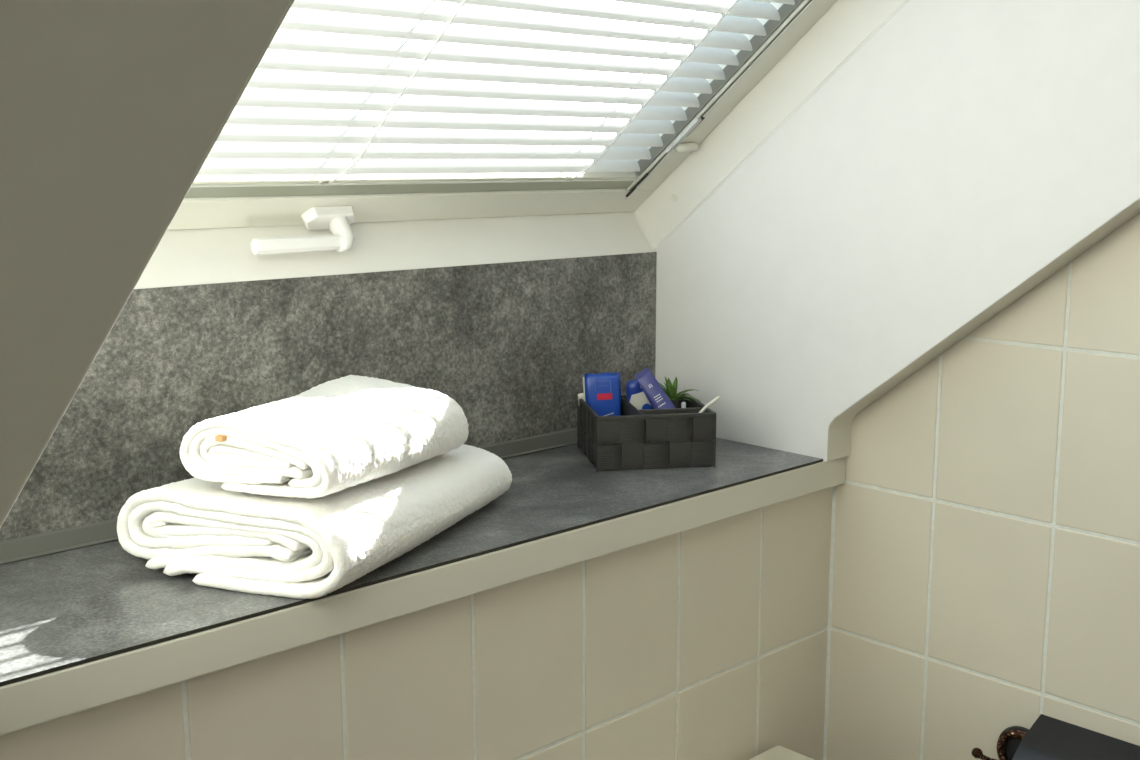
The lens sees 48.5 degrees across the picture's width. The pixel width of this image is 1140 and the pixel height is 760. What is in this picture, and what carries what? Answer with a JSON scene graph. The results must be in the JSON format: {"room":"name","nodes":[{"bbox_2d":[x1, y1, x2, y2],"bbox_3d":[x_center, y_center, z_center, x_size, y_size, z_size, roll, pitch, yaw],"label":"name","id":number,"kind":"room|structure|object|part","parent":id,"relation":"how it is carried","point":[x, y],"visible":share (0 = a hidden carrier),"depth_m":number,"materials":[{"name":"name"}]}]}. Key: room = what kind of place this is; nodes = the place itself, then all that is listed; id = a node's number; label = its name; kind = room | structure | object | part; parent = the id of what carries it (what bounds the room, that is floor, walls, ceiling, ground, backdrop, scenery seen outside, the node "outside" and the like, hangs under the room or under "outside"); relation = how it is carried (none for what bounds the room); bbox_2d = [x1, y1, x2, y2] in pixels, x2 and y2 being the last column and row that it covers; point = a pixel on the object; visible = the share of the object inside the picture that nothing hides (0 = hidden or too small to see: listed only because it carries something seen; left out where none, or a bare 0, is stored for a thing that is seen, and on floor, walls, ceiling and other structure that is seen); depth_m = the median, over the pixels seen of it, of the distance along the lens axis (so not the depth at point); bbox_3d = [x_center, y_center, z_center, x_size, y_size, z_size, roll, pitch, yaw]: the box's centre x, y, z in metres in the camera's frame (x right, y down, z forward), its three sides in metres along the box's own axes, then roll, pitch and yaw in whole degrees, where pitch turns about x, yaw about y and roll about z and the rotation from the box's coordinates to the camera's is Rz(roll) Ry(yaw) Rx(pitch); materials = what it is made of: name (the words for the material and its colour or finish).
{"room":"bathroom","nodes":[
{"label":"bathroom","id":0,"kind":"room"},
{"bbox_2d":[0,0,294,527],"bbox_3d":[-0.770,-0.440,-0.290,1.919,1.695,2.174,-9,13,-43],"label":"ceiling","id":1,"kind":"structure","parent":0,"point":[111,111],"depth_m":0.49,"materials":[{"name":"paint"}]},
{"bbox_2d":[134,0,908,288],"bbox_3d":[0.022,-0.487,1.029,1.070,0.867,1.042,-9,13,-43],"label":"window","id":2,"kind":"structure","parent":1,"relation":"attached to","point":[206,241],"depth_m":1.51,"materials":[{"name":"paint"}]},
{"bbox_3d":[-0.266,-0.178,1.395,0.067,0.012,0.029,-9,-25,-43],"label":"mounting plate","id":3,"kind":"part","parent":2,"relation":"part of","materials":[{"name":"white plastic"}]},
{"bbox_2d":[184,0,814,199],"bbox_3d":[0.034,-0.478,1.042,0.970,0.688,0.851,-9,13,-43],"label":"blind","id":4,"kind":"object","parent":2,"relation":"attached to","point":[346,97],"visible":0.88,"depth_m":1.35,"materials":[{"name":"white plastic"}]},
{"bbox_3d":[0.022,-0.468,1.019,0.020,0.003,1.007,-9,-25,-43],"label":"lift cord","id":5,"kind":"part","parent":4,"relation":"part of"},
{"bbox_3d":[-0.252,-0.216,1.376,0.925,0.023,0.019,-9,-25,-43],"label":"rail","id":6,"kind":"part","parent":4,"relation":"part of","materials":[{"name":"white metal"}]},
{"bbox_3d":[0.280,-0.510,1.260,0.020,0.003,1.007,-9,-25,-43],"label":"lift cord","id":7,"kind":"part","parent":4,"relation":"part of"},
{"bbox_3d":[0.357,-0.526,1.349,0.007,0.027,1.066,-9,-25,-43],"label":"rail","id":8,"kind":"part","parent":4,"relation":"part of","materials":[{"name":"silver metal"}]},
{"bbox_3d":[0.021,-0.489,1.029,1.026,0.049,1.158,-9,-25,-43],"label":"sash","id":9,"kind":"part","parent":2,"relation":"part of","materials":[{"name":"white plastic"}]},
{"bbox_3d":[-0.002,-0.536,1.046,1.006,0.058,1.116,-9,-25,-43],"label":"frame","id":10,"kind":"part","parent":2,"relation":"part of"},
{"bbox_2d":[0,487,832,759],"bbox_3d":[-0.774,0.823,0.729,3.000,1.062,0.080,-9,13,-43],"label":"wall","id":11,"kind":"structure","parent":0,"point":[709,641],"depth_m":1.32,"materials":[{"name":"beige tile"}]},
{"bbox_2d":[0,438,845,735],"bbox_3d":[-0.833,0.271,0.697,3.000,0.040,0.285,-9,13,-43],"label":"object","id":12,"kind":"object","parent":11,"relation":"on","point":[82,629],"visible":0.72,"depth_m":1.14,"materials":[{"name":"stone"}]},
{"bbox_2d":[117,444,511,598],"bbox_3d":[-0.236,0.114,1.254,0.246,0.079,0.366,4,11,22],"label":"bath towel","id":13,"kind":"object","parent":12,"relation":"on","point":[298,548],"visible":0.76,"depth_m":1.11,"materials":[{"name":"white fabric"}]},
{"bbox_2d":[179,375,468,498],"bbox_3d":[-0.236,0.054,1.227,0.179,0.080,0.274,4,10,21],"label":"hand towel","id":14,"kind":"object","parent":13,"relation":"on","point":[336,435],"visible":1,"depth_m":1.13,"materials":[{"name":"white fabric"}]},
{"bbox_2d":[577,393,715,471],"bbox_3d":[0.093,0.063,1.582,0.147,0.067,0.135,-2,10,-9],"label":"woven basket","id":15,"kind":"object","parent":12,"relation":"on","point":[651,438],"visible":0.96,"depth_m":1.52,"materials":[{"name":"grey"}]},
{"bbox_2d":[578,393,583,403],"bbox_3d":[0.019,0.051,1.625,0.018,0.070,0.008,-2,10,-9],"label":"soap","id":16,"kind":"object","parent":15,"relation":"in","point":[580,395],"visible":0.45,"depth_m":1.62,"materials":[{"name":"white plastic"}]},
{"bbox_2d":[583,372,621,415],"bbox_3d":[0.043,0.040,1.609,0.051,0.100,0.017,-2,10,-9],"label":"packet","id":17,"kind":"object","parent":15,"relation":"in","point":[602,391],"visible":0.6,"depth_m":1.60,"materials":[{"name":"blue plastic"}]},
{"bbox_2d":[626,379,650,409],"bbox_3d":[0.089,0.043,1.623,0.036,0.089,0.019,-2,10,-9],"label":"bottle","id":18,"kind":"object","parent":15,"relation":"in","point":[636,396],"visible":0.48,"depth_m":1.61,"materials":[{"name":"blue plastic"}]},
{"bbox_2d":[635,367,675,408],"bbox_3d":[0.113,0.027,1.596,0.066,0.086,0.021,2,10,13],"label":"toiletry tube","id":19,"kind":"object","parent":15,"relation":"in","point":[655,394],"visible":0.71,"depth_m":1.59,"materials":[{"name":"blue plastic"}]},
{"bbox_2d":[659,377,700,407],"bbox_3d":[0.134,0.039,1.627,0.068,0.094,0.041,1,10,7],"label":"potted succulent","id":20,"kind":"object","parent":15,"relation":"in","point":[670,390],"visible":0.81,"depth_m":1.61,"materials":[{"name":"green plant"}]},
{"bbox_2d":[671,398,683,407],"bbox_3d":[0.131,0.054,1.627,0.030,0.064,0.030,-2,10,-9],"label":"pot","id":21,"kind":"object","parent":20,"relation":"on","point":[677,402],"depth_m":1.61,"materials":[{"name":"grey"}]},
{"bbox_2d":[699,396,719,412],"bbox_3d":[0.158,0.059,1.554,0.053,0.080,0.006,-2,10,-9],"label":"stick","id":22,"kind":"object","parent":15,"relation":"in","point":[717,398],"visible":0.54,"depth_m":1.55,"materials":[{"name":"white plastic"}]},
{"bbox_2d":[823,486,835,759],"bbox_3d":[0.341,0.653,1.716,0.006,1.060,0.006,-9,13,-43],"label":"trim","id":23,"kind":"structure","parent":11,"relation":"attached to","point":[829,627],"depth_m":1.66,"materials":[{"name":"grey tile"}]},
{"bbox_2d":[655,0,1139,461],"bbox_3d":[0.735,-0.682,1.118,0.171,1.699,2.176,-9,13,-43],"label":"wall","id":24,"kind":"structure","parent":0,"point":[968,152],"depth_m":1.46,"materials":[{"name":"white paint"}]},
{"bbox_2d":[827,213,1139,759],"bbox_3d":[1.265,0.145,0.703,0.080,2.400,2.600,-9,13,-43],"label":"wall","id":25,"kind":"structure","parent":0,"point":[986,571],"depth_m":1.47,"materials":[{"name":"beige tile"}]},
{"bbox_2d":[971,714,1139,759],"bbox_3d":[0.545,0.456,1.407,0.084,0.125,0.213,-9,13,-43],"label":"toilet roll holder","id":26,"kind":"object","parent":25,"relation":"attached to","point":[1048,738],"visible":1,"depth_m":1.41,"materials":[{"name":"black metal"}]},
{"bbox_3d":[0.492,0.443,1.483,0.049,0.029,0.015,-2,10,-13],"label":"hook knob","id":27,"kind":"part","parent":26,"relation":"part of","materials":[{"name":"brown metal"}]},
{"bbox_3d":[0.527,0.435,1.476,0.006,0.062,0.062,-9,13,-43],"label":"rosette plate","id":28,"kind":"part","parent":26,"relation":"part of","materials":[{"name":"brown metal"}]},
{"bbox_3d":[0.157,1.560,-0.137,3.200,0.100,2.780,-9,13,-43],"label":"floor","id":29,"kind":"structure","parent":0,"visible":0},
{"bbox_2d":[749,745,813,759],"bbox_3d":[0.241,0.873,1.373,0.433,0.742,0.392,-9,13,-43],"label":"base cabinet","id":30,"kind":"object","parent":29,"relation":"on","point":[778,752],"visible":1,"depth_m":1.56,"materials":[{"name":"beige"}]},
{"bbox_3d":[-0.325,0.154,1.510,1.030,0.513,0.194,-9,13,-43],"label":"wall","id":31,"kind":"structure","parent":0,"visible":0},
{"bbox_2d":[0,252,656,540],"bbox_3d":[-0.256,0.005,1.411,1.030,0.246,0.006,-9,13,-43],"label":"backsplash","id":32,"kind":"structure","parent":31,"relation":"attached to","point":[514,344],"depth_m":1.39,"materials":[{"name":"stone"}]},
{"bbox_2d":[0,427,576,564],"bbox_3d":[-0.250,0.115,1.423,1.028,0.020,0.011,-9,13,-43],"label":"trim","id":33,"kind":"structure","parent":32,"relation":"attached to","point":[72,538],"depth_m":1.22,"materials":[{"name":"grey"}]}
]}

